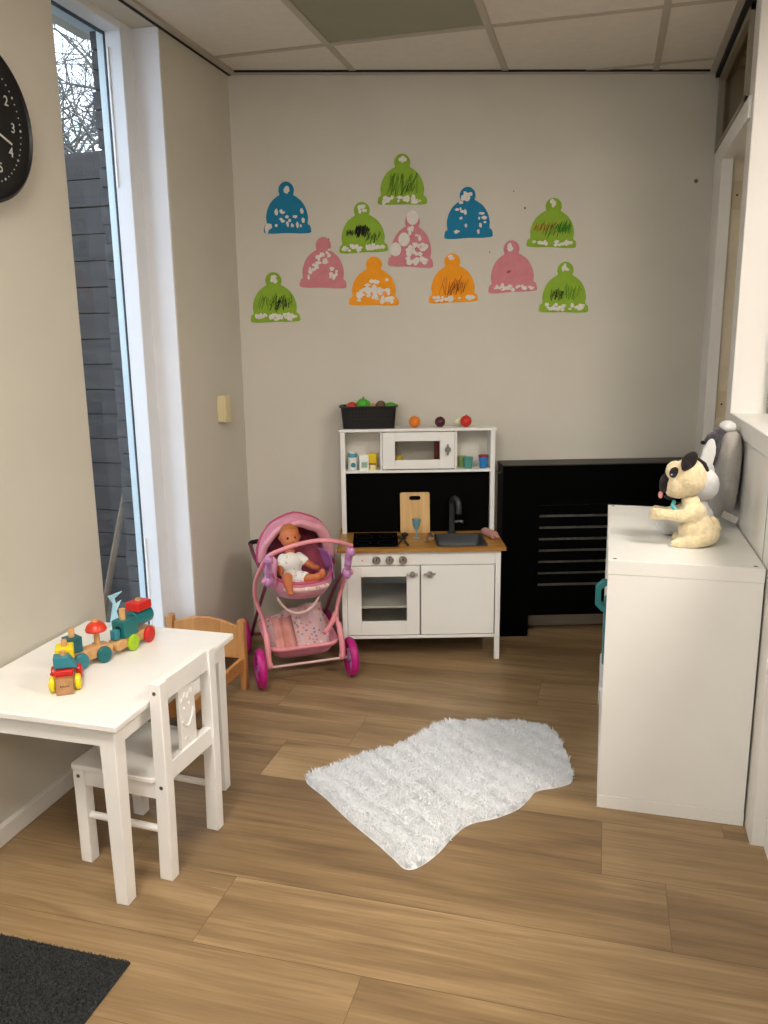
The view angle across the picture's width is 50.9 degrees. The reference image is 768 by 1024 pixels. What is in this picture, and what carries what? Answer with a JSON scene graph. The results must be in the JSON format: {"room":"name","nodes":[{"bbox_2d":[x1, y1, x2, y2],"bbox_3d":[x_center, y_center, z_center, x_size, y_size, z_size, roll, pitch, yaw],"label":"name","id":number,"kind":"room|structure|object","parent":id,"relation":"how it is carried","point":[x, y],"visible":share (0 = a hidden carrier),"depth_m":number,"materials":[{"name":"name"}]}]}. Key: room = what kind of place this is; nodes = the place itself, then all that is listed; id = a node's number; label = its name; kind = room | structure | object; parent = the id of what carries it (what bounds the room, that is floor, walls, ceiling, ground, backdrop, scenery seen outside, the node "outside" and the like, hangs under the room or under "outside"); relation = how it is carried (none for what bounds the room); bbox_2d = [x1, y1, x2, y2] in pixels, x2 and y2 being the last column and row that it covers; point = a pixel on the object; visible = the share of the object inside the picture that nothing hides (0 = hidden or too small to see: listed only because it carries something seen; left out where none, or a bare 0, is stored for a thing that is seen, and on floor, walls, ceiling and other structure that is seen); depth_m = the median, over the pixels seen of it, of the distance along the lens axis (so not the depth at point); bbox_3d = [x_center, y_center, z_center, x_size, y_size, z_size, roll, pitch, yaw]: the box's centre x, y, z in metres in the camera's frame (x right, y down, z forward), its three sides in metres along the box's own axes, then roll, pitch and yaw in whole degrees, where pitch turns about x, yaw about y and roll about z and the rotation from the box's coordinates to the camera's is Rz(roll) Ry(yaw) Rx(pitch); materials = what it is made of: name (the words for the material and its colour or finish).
{"room":"children's room","nodes":[
{"label":"children's room","id":0,"kind":"room"},
{"bbox_2d":[90,31,139,600],"bbox_3d":[-0.909,-0.579,3.489,0.060,3.000,0.860,3,12,15],"label":"window frame","id":1,"kind":"structure","parent":0,"point":[128,511],"depth_m":3.06,"materials":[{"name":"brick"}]},
{"bbox_2d":[0,0,253,823],"bbox_3d":[-1.540,-0.123,0.932,0.335,2.610,6.400,3,12,15],"label":"wall","id":2,"kind":"structure","parent":0,"point":[51,582],"depth_m":2.45,"materials":[{"name":"paint"}]},
{"bbox_2d":[0,55,32,202],"bbox_3d":[-1.019,-0.982,2.003,0.039,0.406,0.406,3,12,15],"label":"wall clock","id":3,"kind":"object","parent":2,"relation":"attached to","point":[16,137],"visible":1,"depth_m":2.12,"materials":[{"name":"black plastic"}]},
{"bbox_2d":[0,768,73,847],"bbox_3d":[-1.549,1.276,0.451,0.019,0.055,4.896,3,12,15],"label":"baseboard","id":4,"kind":"structure","parent":2,"relation":"attached to","point":[9,828],"depth_m":2.35,"materials":[{"name":"white paint"}]},
{"bbox_2d":[51,0,171,627],"bbox_3d":[-1.039,-0.462,2.867,0.190,2.475,0.639,3,12,15],"label":"window","id":5,"kind":"structure","parent":2,"relation":"in","point":[113,37],"depth_m":2.98,"materials":[{"name":"white plastic"}]},
{"bbox_2d":[131,26,195,619],"bbox_3d":[-0.826,-0.511,3.085,0.103,2.434,0.007,3,12,15],"label":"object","id":6,"kind":"structure","parent":2,"relation":"attached to","point":[145,40],"depth_m":3.03,"materials":[{"name":"white paint"}]},
{"bbox_2d":[118,0,230,75],"bbox_3d":[-1.401,-1.229,0.600,0.012,0.032,6.300,3,12,15],"label":"trim","id":7,"kind":"structure","parent":2,"relation":"attached to","point":[121,1],"depth_m":2.88,"materials":[{"name":"black metal"}]},
{"bbox_2d":[123,0,234,74],"bbox_3d":[-1.383,-1.229,0.595,0.024,0.030,6.300,3,12,15],"label":"trim","id":8,"kind":"structure","parent":2,"relation":"attached to","point":[135,4],"depth_m":2.90,"materials":[{"name":"metal"}]},
{"bbox_2d":[217,395,230,422],"bbox_3d":[-0.672,-0.435,3.388,0.040,0.114,0.056,3,12,15],"label":"light switch","id":9,"kind":"object","parent":2,"relation":"attached to","point":[223,401],"visible":1,"depth_m":3.37,"materials":[{"name":"beige plastic"}]},
{"bbox_2d":[0,624,767,1023],"bbox_3d":[0.578,1.162,0.993,4.500,0.002,7.100,3,12,15],"label":"floor","id":10,"kind":"structure","parent":0,"point":[561,907],"depth_m":2.02,"materials":[{"name":"brown wood"}]},
{"bbox_2d":[0,933,129,1023],"bbox_3d":[-0.957,1.094,1.373,0.542,0.011,1.041,3,12,15],"label":"door mat","id":11,"kind":"object","parent":10,"relation":"on","point":[41,983],"visible":1,"depth_m":1.74,"materials":[{"name":"grey carpet"}]},
{"bbox_2d":[0,621,233,905],"bbox_3d":[-0.774,0.658,2.251,0.506,0.493,0.617,3,12,15],"label":"table","id":12,"kind":"object","parent":10,"relation":"on","point":[112,702],"visible":0.77,"depth_m":2.00,"materials":[{"name":"white wood"}]},
{"bbox_2d":[48,597,154,695],"bbox_3d":[-0.787,0.349,2.200,0.140,0.134,0.430,3,12,15],"label":"train","id":13,"kind":"object","parent":12,"relation":"on","point":[128,630],"visible":1,"depth_m":2.20,"materials":[{"name":"multicoloured wood"}]},
{"bbox_2d":[107,591,121,627],"bbox_3d":[-0.828,0.299,2.486,0.046,0.113,0.020,-4,12,-13],"label":"bird","id":14,"kind":"object","parent":12,"relation":"on","point":[114,615],"visible":0.85,"depth_m":2.48},
{"bbox_2d":[71,646,223,880],"bbox_3d":[-0.637,0.649,2.173,0.291,0.541,0.268,3,13,18],"label":"chair","id":15,"kind":"object","parent":10,"relation":"on","point":[157,751],"visible":0.96,"depth_m":2.10,"materials":[{"name":"white wood"}]},
{"bbox_2d":[166,613,248,718],"bbox_3d":[-0.766,0.603,2.994,0.338,0.292,0.498,3,12,15],"label":"bed","id":16,"kind":"object","parent":10,"relation":"on","point":[237,647],"visible":0.37,"depth_m":3.17,"materials":[{"name":"brown wood"}]},
{"bbox_2d":[193,678,200,695],"bbox_3d":[-0.765,0.643,3.003,0.232,0.032,0.386,2,12,12],"label":"mattress","id":17,"kind":"object","parent":16,"relation":"in","point":[196,683],"visible":0.02,"depth_m":2.95,"materials":[{"name":"beige fabric"}]},
{"bbox_2d":[241,511,358,689],"bbox_3d":[-0.366,0.330,3.348,0.405,0.668,0.626,-5,13,-18],"label":"stroller","id":18,"kind":"object","parent":10,"relation":"on","point":[305,629],"visible":0.91,"depth_m":3.28,"materials":[{"name":"pink plastic"}]},
{"bbox_2d":[256,511,334,563],"bbox_3d":[-0.369,0.092,3.340,0.316,0.200,0.302,3,12,15],"label":"hood","id":19,"kind":"object","parent":18,"relation":"attached to","point":[309,527],"depth_m":3.28,"materials":[{"name":"pink fabric"}]},
{"bbox_2d":[258,601,337,657],"bbox_3d":[-0.363,0.490,3.379,0.376,0.160,0.377,3,12,15],"label":"basket","id":20,"kind":"object","parent":18,"relation":"on","point":[286,634],"depth_m":3.35,"materials":[{"name":"fabric"}]},
{"bbox_2d":[277,523,325,595],"bbox_3d":[-0.337,0.178,3.166,0.165,0.244,0.213,-6,13,-25],"label":"baby doll","id":21,"kind":"object","parent":18,"relation":"in","point":[290,564],"visible":0.91,"depth_m":3.16},
{"bbox_2d":[283,581,328,592],"bbox_3d":[-0.318,0.283,3.188,0.211,0.044,0.157,-5,13,-18],"label":"seat cushion","id":22,"kind":"object","parent":18,"relation":"on","point":[298,586],"depth_m":3.12,"materials":[{"name":"fabric"}]},
{"bbox_2d":[337,425,505,658],"bbox_3d":[0.155,0.127,3.542,0.706,0.970,0.404,-1,12,-1],"label":"play kitchen","id":23,"kind":"object","parent":10,"relation":"on","point":[447,585],"visible":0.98,"depth_m":3.54,"materials":[{"name":"white laminate"}]},
{"bbox_2d":[348,451,356,469],"bbox_3d":[-0.140,-0.228,3.589,0.041,0.079,0.042,-1,12,-1],"label":"milk bottle","id":24,"kind":"object","parent":23,"relation":"on","point":[352,455],"visible":1,"depth_m":3.57,"materials":[{"name":"white plastic"}]},
{"bbox_2d":[359,454,368,469],"bbox_3d":[-0.089,-0.221,3.577,0.040,0.068,0.032,-1,12,-3],"label":"milk carton","id":25,"kind":"object","parent":23,"relation":"on","point":[363,459],"visible":1,"depth_m":3.56,"materials":[{"name":"white cardboard"}]},
{"bbox_2d":[339,404,397,428],"bbox_3d":[-0.068,-0.423,3.567,0.256,0.098,0.142,-1,12,-1],"label":"plastic basket","id":26,"kind":"object","parent":23,"relation":"on","point":[355,417],"visible":0.96,"depth_m":3.51,"materials":[{"name":"black plastic"}]},
{"bbox_2d":[346,402,356,406],"bbox_3d":[-0.141,-0.465,3.544,0.048,0.041,0.044,-1,12,0],"label":"tomato","id":27,"kind":"object","parent":26,"relation":"in","point":[350,404],"visible":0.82,"depth_m":3.53,"materials":[{"name":"red plastic"}]},
{"bbox_2d":[357,397,369,405],"bbox_3d":[-0.089,-0.477,3.553,0.064,0.065,0.050,-1,12,-1],"label":"bell pepper","id":28,"kind":"object","parent":26,"relation":"in","point":[361,402],"visible":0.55,"depth_m":3.54,"materials":[{"name":"green plastic"}]},
{"bbox_2d":[375,401,384,405],"bbox_3d":[-0.016,-0.471,3.554,0.048,0.040,0.040,-1,12,-1],"label":"potato","id":29,"kind":"object","parent":26,"relation":"in","point":[379,403],"visible":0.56,"depth_m":3.54,"materials":[{"name":"brown plastic"}]},
{"bbox_2d":[385,402,395,405],"bbox_3d":[0.029,-0.470,3.555,0.052,0.028,0.040,-1,12,-1],"label":"cucumber","id":30,"kind":"object","parent":26,"relation":"in","point":[388,403],"visible":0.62,"depth_m":3.54,"materials":[{"name":"green plastic"}]},
{"bbox_2d":[367,453,376,468],"bbox_3d":[-0.053,-0.229,3.615,0.042,0.068,0.029,0,12,4],"label":"food box","id":31,"kind":"object","parent":23,"relation":"on","point":[372,457],"visible":0.7,"depth_m":3.60,"materials":[{"name":"yellow cardboard"}]},
{"bbox_2d":[370,465,375,469],"bbox_3d":[-0.051,-0.198,3.584,0.028,0.020,0.028,-1,12,-1],"label":"jar","id":32,"kind":"object","parent":23,"relation":"on","point":[372,467],"visible":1,"depth_m":3.57,"materials":[{"name":"yellow plastic"}]},
{"bbox_2d":[353,532,398,547],"bbox_3d":[-0.037,0.121,3.504,0.194,0.004,0.250,-1,12,-1],"label":"cooktop","id":33,"kind":"object","parent":23,"relation":"in","point":[360,539],"depth_m":3.50,"materials":[{"name":"black plastic"}]},
{"bbox_2d":[347,565,419,634],"bbox_3d":[-0.004,0.340,3.583,0.389,0.304,0.419,3,12,15],"label":"oven","id":34,"kind":"object","parent":23,"relation":"in","point":[382,599],"depth_m":3.44,"materials":[{"name":"white laminate"}]},
{"bbox_2d":[395,455,402,459],"bbox_3d":[0.076,-0.224,3.593,0.055,0.064,0.038,-1,12,-1],"label":"rubber duck","id":35,"kind":"object","parent":23,"relation":"on","point":[399,457],"visible":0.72,"depth_m":3.58},
{"bbox_2d":[397,532,407,545],"bbox_3d":[0.076,0.114,3.453,0.032,0.024,0.158,2,12,13],"label":"ladle","id":36,"kind":"object","parent":23,"relation":"on","point":[404,534],"visible":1,"depth_m":3.49,"materials":[{"name":"black plastic"}]},
{"bbox_2d":[398,535,408,545],"bbox_3d":[0.089,0.122,3.467,0.032,0.005,0.170,-3,12,-9],"label":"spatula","id":37,"kind":"object","parent":23,"relation":"on","point":[401,536],"visible":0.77,"depth_m":3.50,"materials":[{"name":"black plastic"}]},
{"bbox_2d":[409,416,419,427],"bbox_3d":[0.135,-0.399,3.561,0.051,0.052,0.051,-1,12,-1],"label":"toy","id":38,"kind":"object","parent":23,"relation":"on","point":[414,421],"visible":1,"depth_m":3.54,"materials":[{"name":"orange plastic"}]},
{"bbox_2d":[400,492,429,532],"bbox_3d":[0.139,0.003,3.620,0.132,0.182,0.033,-1,12,-1],"label":"cutting board","id":39,"kind":"object","parent":23,"relation":"on","point":[409,509],"visible":0.98,"depth_m":3.62,"materials":[{"name":"brown wood"}]},
{"bbox_2d":[412,518,420,538],"bbox_3d":[0.142,0.072,3.524,0.038,0.085,0.038,-1,12,-1],"label":"goblet","id":40,"kind":"object","parent":23,"relation":"on","point":[416,521],"visible":1,"depth_m":3.51,"materials":[{"name":"blue plastic"}]},
{"bbox_2d":[346,472,488,532],"bbox_3d":[0.152,-0.047,3.626,0.641,0.275,0.006,-1,12,-1],"label":"backsplash","id":41,"kind":"structure","parent":23,"relation":"attached to","point":[372,499],"depth_m":3.62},
{"bbox_2d":[337,528,505,552],"bbox_3d":[0.155,0.119,3.546,0.706,0.015,0.392,-1,12,-1],"label":"countertop","id":42,"kind":"structure","parent":23,"relation":"on","point":[415,545],"depth_m":3.38,"materials":[{"name":"brown wood"}]},
{"bbox_2d":[423,533,433,541],"bbox_3d":[0.190,0.109,3.438,0.032,0.052,0.063,-4,12,-14],"label":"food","id":43,"kind":"object","parent":23,"relation":"on","point":[430,536],"visible":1,"depth_m":3.43,"materials":[{"name":"brown food"}]},
{"bbox_2d":[434,441,438,458],"bbox_3d":[0.234,-0.259,3.613,0.018,0.120,0.040,-1,12,-1],"label":"book","id":44,"kind":"object","parent":23,"relation":"on","point":[436,443],"visible":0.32,"depth_m":3.59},
{"bbox_2d":[435,416,444,426],"bbox_3d":[0.248,-0.399,3.563,0.047,0.048,0.047,-1,12,0],"label":"plum","id":45,"kind":"object","parent":23,"relation":"on","point":[439,421],"visible":1,"depth_m":3.55,"materials":[{"name":"purple plastic"}]},
{"bbox_2d":[447,495,463,533],"bbox_3d":[0.313,0.013,3.574,0.075,0.176,0.098,3,12,15],"label":"faucet","id":46,"kind":"object","parent":23,"relation":"on","point":[454,502],"depth_m":3.61,"materials":[{"name":"metal"}]},
{"bbox_2d":[454,417,460,425],"bbox_3d":[0.333,-0.403,3.599,0.040,0.039,0.034,-1,12,-1],"label":"pear","id":47,"kind":"object","parent":23,"relation":"on","point":[457,420],"visible":0.88,"depth_m":3.59,"materials":[{"name":"beige plastic"}]},
{"bbox_2d":[457,455,464,466],"bbox_3d":[0.350,-0.228,3.631,0.042,0.049,0.042,-1,12,-1],"label":"cup","id":48,"kind":"object","parent":23,"relation":"on","point":[460,458],"visible":0.86,"depth_m":3.62,"materials":[{"name":"green plastic"}]},
{"bbox_2d":[434,533,487,546],"bbox_3d":[0.329,0.145,3.490,0.216,0.054,0.222,-1,12,-1],"label":"sink","id":49,"kind":"object","parent":23,"relation":"in","point":[440,539],"depth_m":3.59,"materials":[{"name":"metal"}]},
{"bbox_2d":[460,414,471,426],"bbox_3d":[0.362,-0.404,3.558,0.051,0.056,0.051,-1,12,-1],"label":"apple","id":50,"kind":"object","parent":23,"relation":"on","point":[465,421],"visible":1,"depth_m":3.54,"materials":[{"name":"red plastic"}]},
{"bbox_2d":[463,456,472,468],"bbox_3d":[0.374,-0.219,3.582,0.044,0.052,0.044,-1,12,0],"label":"cup","id":51,"kind":"object","parent":23,"relation":"on","point":[468,460],"visible":1,"depth_m":3.57,"materials":[{"name":"teal plastic"}]},
{"bbox_2d":[478,454,487,467],"bbox_3d":[0.442,-0.226,3.592,0.045,0.058,0.045,-1,12,0],"label":"cup","id":52,"kind":"object","parent":23,"relation":"on","point":[483,458],"visible":1,"depth_m":3.58,"materials":[{"name":"blue plastic"}]},
{"bbox_2d":[481,527,498,538],"bbox_3d":[0.464,0.093,3.527,0.035,0.035,0.140,-6,13,-22],"label":"rolling pin","id":53,"kind":"object","parent":23,"relation":"on","point":[485,531],"visible":1,"depth_m":3.50,"materials":[{"name":"pink plastic"}]},
{"bbox_2d":[305,717,573,869],"bbox_3d":[0.240,0.818,2.568,0.889,0.020,0.596,-10,15,-36],"label":"sheepskin rug","id":54,"kind":"object","parent":10,"relation":"on","point":[411,797],"visible":1,"depth_m":2.50,"materials":[{"name":"white fur"}]},
{"bbox_2d":[496,457,682,636],"bbox_3d":[0.979,0.161,3.736,0.937,0.802,0.150,-1,12,-2],"label":"radiator cover","id":55,"kind":"object","parent":10,"relation":"on","point":[560,484],"visible":0.6,"depth_m":3.63,"materials":[{"name":"black metal"}]},
{"bbox_2d":[597,505,765,825],"bbox_3d":[0.914,0.428,2.606,0.399,0.753,0.776,3,12,15],"label":"base cabinet","id":56,"kind":"object","parent":10,"relation":"on","point":[681,645],"visible":0.95,"depth_m":2.24,"materials":[{"name":"white laminate"}]},
{"bbox_2d":[598,653,602,705],"bbox_3d":[0.857,0.643,2.488,0.384,0.299,0.290,3,12,15],"label":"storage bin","id":57,"kind":"object","parent":56,"relation":"on","point":[600,684],"visible":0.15,"depth_m":2.47,"materials":[{"name":"white plastic"}]},
{"bbox_2d":[595,579,606,663],"bbox_3d":[0.761,0.322,2.416,0.252,0.270,0.135,3,12,15],"label":"case","id":58,"kind":"object","parent":56,"relation":"in","point":[599,603],"visible":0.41,"depth_m":2.37,"materials":[{"name":"teal plastic"}]},
{"bbox_2d":[648,452,721,548],"bbox_3d":[0.878,-0.040,2.344,0.206,0.284,0.122,3,12,15],"label":"plush dog","id":59,"kind":"object","parent":56,"relation":"on","point":[685,478],"visible":1,"depth_m":2.31},
{"bbox_2d":[656,439,719,533],"bbox_3d":[0.934,-0.076,2.459,0.194,0.297,0.092,-4,12,-13],"label":"rabbit","id":60,"kind":"object","parent":56,"relation":"on","point":[711,488],"visible":0.38,"depth_m":2.44},
{"bbox_2d":[700,420,741,523],"bbox_3d":[1.084,-0.141,2.616,0.125,0.316,0.222,3,12,15],"label":"stuffed animal","id":61,"kind":"object","parent":56,"relation":"on","point":[728,442],"visible":0.84,"depth_m":2.53,"materials":[{"name":"fabric"}]},
{"bbox_2d":[136,0,736,70],"bbox_3d":[0.563,-1.306,0.435,4.550,0.182,7.350,3,12,15],"label":"ceiling","id":62,"kind":"structure","parent":0,"point":[242,34],"depth_m":2.98,"materials":[{"name":"tile"}]},
{"bbox_2d":[291,0,483,41],"bbox_3d":[0.001,-1.698,2.664,0.579,0.026,0.584,3,12,15],"label":"light panel","id":63,"kind":"object","parent":62,"relation":"attached to","point":[337,20],"visible":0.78,"depth_m":2.78,"materials":[{"name":"white plastic"}]},
{"bbox_2d":[228,74,718,619],"bbox_3d":[0.449,-0.734,3.681,2.230,2.610,0.151,-1,12,-2],"label":"wall","id":64,"kind":"structure","parent":0,"point":[628,159],"depth_m":3.54,"materials":[{"name":"paint"}]},
{"bbox_2d":[251,272,299,322],"bbox_3d":[-0.478,-0.938,3.523,0.218,0.213,0.006,-1,12,-2],"label":"hat","id":65,"kind":"object","parent":64,"relation":"attached to","point":[274,302],"visible":1,"depth_m":3.53,"materials":[{"name":"green paper"}]},
{"bbox_2d":[264,182,310,233],"bbox_3d":[-0.416,-1.301,3.448,0.204,0.212,0.006,-1,12,-2],"label":"hat","id":66,"kind":"object","parent":64,"relation":"attached to","point":[286,213],"visible":1,"depth_m":3.46,"materials":[{"name":"blue paper"}]},
{"bbox_2d":[300,237,346,287],"bbox_3d":[-0.267,-1.081,3.500,0.205,0.215,0.006,-1,12,-2],"label":"hat","id":67,"kind":"object","parent":64,"relation":"attached to","point":[322,268],"visible":1,"depth_m":3.51,"materials":[{"name":"pink paper"}]},
{"bbox_2d":[339,202,387,253],"bbox_3d":[-0.089,-1.226,3.476,0.212,0.211,0.005,-1,12,-2],"label":"hat","id":68,"kind":"object","parent":64,"relation":"attached to","point":[362,232],"visible":1,"depth_m":3.48,"materials":[{"name":"green paper"}]},
{"bbox_2d":[349,257,398,305],"bbox_3d":[-0.045,-1.008,3.524,0.219,0.208,0.006,-1,12,-2],"label":"hat","id":69,"kind":"object","parent":64,"relation":"attached to","point":[372,286],"visible":1,"depth_m":3.53,"materials":[{"name":"orange paper"}]},
{"bbox_2d":[378,154,426,204],"bbox_3d":[0.078,-1.419,3.441,0.213,0.207,0.006,-1,12,-2],"label":"hat","id":70,"kind":"object","parent":64,"relation":"attached to","point":[402,184],"visible":1,"depth_m":3.45,"materials":[{"name":"green paper"}]},
{"bbox_2d":[388,210,432,267],"bbox_3d":[0.115,-1.181,3.493,0.198,0.238,0.006,-1,12,-2],"label":"hat","id":71,"kind":"object","parent":64,"relation":"attached to","point":[410,247],"visible":1,"depth_m":3.50,"materials":[{"name":"pink paper"}]},
{"bbox_2d":[254,614,602,631],"bbox_3d":[0.413,0.523,3.863,2.060,0.056,0.016,-1,12,-2],"label":"baseboard","id":72,"kind":"structure","parent":64,"relation":"attached to","point":[568,619],"depth_m":3.87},
{"bbox_2d":[429,253,477,302],"bbox_3d":[0.305,-1.024,3.534,0.217,0.210,0.006,-1,12,-2],"label":"hat","id":73,"kind":"object","parent":64,"relation":"attached to","point":[452,283],"visible":1,"depth_m":3.54,"materials":[{"name":"orange paper"}]},
{"bbox_2d":[444,187,492,238],"bbox_3d":[0.366,-1.291,3.479,0.212,0.213,0.006,-1,12,-2],"label":"hat","id":74,"kind":"object","parent":64,"relation":"attached to","point":[468,218],"visible":1,"depth_m":3.49,"materials":[{"name":"blue paper"}]},
{"bbox_2d":[234,69,709,72],"bbox_3d":[0.418,-1.840,3.343,2.070,0.026,0.006,-1,12,-2],"label":"trim","id":75,"kind":"structure","parent":64,"relation":"attached to","point":[540,70],"depth_m":3.35,"materials":[{"name":"black metal"}]},
{"bbox_2d":[235,72,715,74],"bbox_3d":[0.418,-1.841,3.355,2.070,0.030,0.018,-1,12,-2],"label":"trim","id":76,"kind":"structure","parent":64,"relation":"attached to","point":[238,73],"depth_m":3.35,"materials":[{"name":"metal"}]},
{"bbox_2d":[488,240,536,293],"bbox_3d":[0.567,-1.074,3.533,0.216,0.224,0.006,-1,12,-2],"label":"hat","id":77,"kind":"object","parent":64,"relation":"attached to","point":[512,272],"visible":1,"depth_m":3.54,"materials":[{"name":"pink paper"}]},
{"bbox_2d":[526,198,575,247],"bbox_3d":[0.730,-1.254,3.500,0.219,0.208,0.006,-1,12,-2],"label":"hat","id":78,"kind":"object","parent":64,"relation":"attached to","point":[552,227],"visible":1,"depth_m":3.51,"materials":[{"name":"green paper"}]},
{"bbox_2d":[539,262,587,312],"bbox_3d":[0.798,-0.992,3.559,0.222,0.217,0.006,0,12,-2],"label":"hat","id":79,"kind":"object","parent":64,"relation":"attached to","point":[564,292],"visible":1,"depth_m":3.57,"materials":[{"name":"green paper"}]},
{"bbox_2d":[537,502,680,585],"bbox_3d":[1.047,0.135,3.739,0.710,0.550,0.073,-1,12,-2],"label":"radiator","id":80,"kind":"object","parent":64,"relation":"attached to","point":[564,515],"visible":0.02,"depth_m":3.70,"materials":[{"name":"black metal"}]},
{"bbox_2d":[695,0,767,858],"bbox_3d":[1.103,-0.338,2.165,0.162,2.450,3.600,3,12,15],"label":"wall","id":81,"kind":"structure","parent":0,"point":[747,389],"depth_m":2.68,"materials":[{"name":"white paint"}]},
{"bbox_2d":[710,0,745,71],"bbox_3d":[0.949,-1.522,1.824,0.025,0.028,3.360,3,12,15],"label":"trim","id":82,"kind":"structure","parent":81,"relation":"attached to","point":[739,4],"depth_m":2.96,"materials":[{"name":"metal"}]},
{"bbox_2d":[714,158,744,427],"bbox_3d":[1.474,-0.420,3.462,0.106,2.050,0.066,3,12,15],"label":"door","id":83,"kind":"structure","parent":81,"relation":"in","point":[738,166],"depth_m":3.34,"materials":[{"name":"beige wood"}]},
{"bbox_2d":[714,103,746,169],"bbox_3d":[1.393,-1.418,3.067,0.162,0.070,0.815,3,12,15],"label":"trim","id":84,"kind":"structure","parent":81,"relation":"attached to","point":[733,145],"depth_m":3.03,"materials":[{"name":"white paint"}]},
{"bbox_2d":[714,2,756,153],"bbox_3d":[1.331,-1.601,3.042,0.045,0.300,0.810,3,12,15],"label":"window","id":85,"kind":"structure","parent":81,"relation":"in","point":[735,77],"depth_m":3.01,"materials":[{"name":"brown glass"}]},
{"bbox_2d":[715,0,756,77],"bbox_3d":[0.974,-1.511,1.814,0.030,0.045,3.350,3,12,15],"label":"trim","id":86,"kind":"structure","parent":81,"relation":"attached to","point":[747,3],"depth_m":2.93,"materials":[{"name":"black metal"}]},
{"bbox_2d":[730,413,767,457],"bbox_3d":[0.960,-0.065,1.643,0.155,0.058,2.430,3,12,15],"label":"trim","id":87,"kind":"structure","parent":81,"relation":"attached to","point":[752,428],"depth_m":2.45,"materials":[{"name":"white paint"}]},
{"label":"outside","id":88,"kind":"structure","parent":0,"visible":0},
{"bbox_2d":[106,600,131,622],"bbox_3d":[-6.207,0.222,7.606,12.100,0.150,17.000,3,12,15],"label":"ground","id":89,"kind":"structure","parent":88,"point":[122,603],"depth_m":5.11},
{"bbox_2d":[53,23,98,153],"bbox_3d":[-3.045,-2.785,8.070,5.500,5.468,5.875,-3,12,-11],"label":"bare tree","id":90,"kind":"object","parent":89,"relation":"on","point":[69,147],"visible":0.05,"depth_m":7.10,"materials":[{"name":"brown plant"}]},
{"bbox_2d":[65,151,131,601],"bbox_3d":[-2.646,-0.806,5.277,4.090,2.743,0.106,3,12,15],"label":"wooden fence","id":91,"kind":"object","parent":89,"relation":"on","point":[82,168],"visible":0.02,"depth_m":4.95,"materials":[{"name":"grey wood"}]},
{"bbox_2d":[104,485,125,617],"bbox_3d":[-1.581,0.231,4.724,0.285,0.929,0.044,1,12,9],"label":"leaning pole","id":92,"kind":"object","parent":89,"relation":"on","point":[108,584],"visible":0.56,"depth_m":4.72,"materials":[{"name":"grey metal"}]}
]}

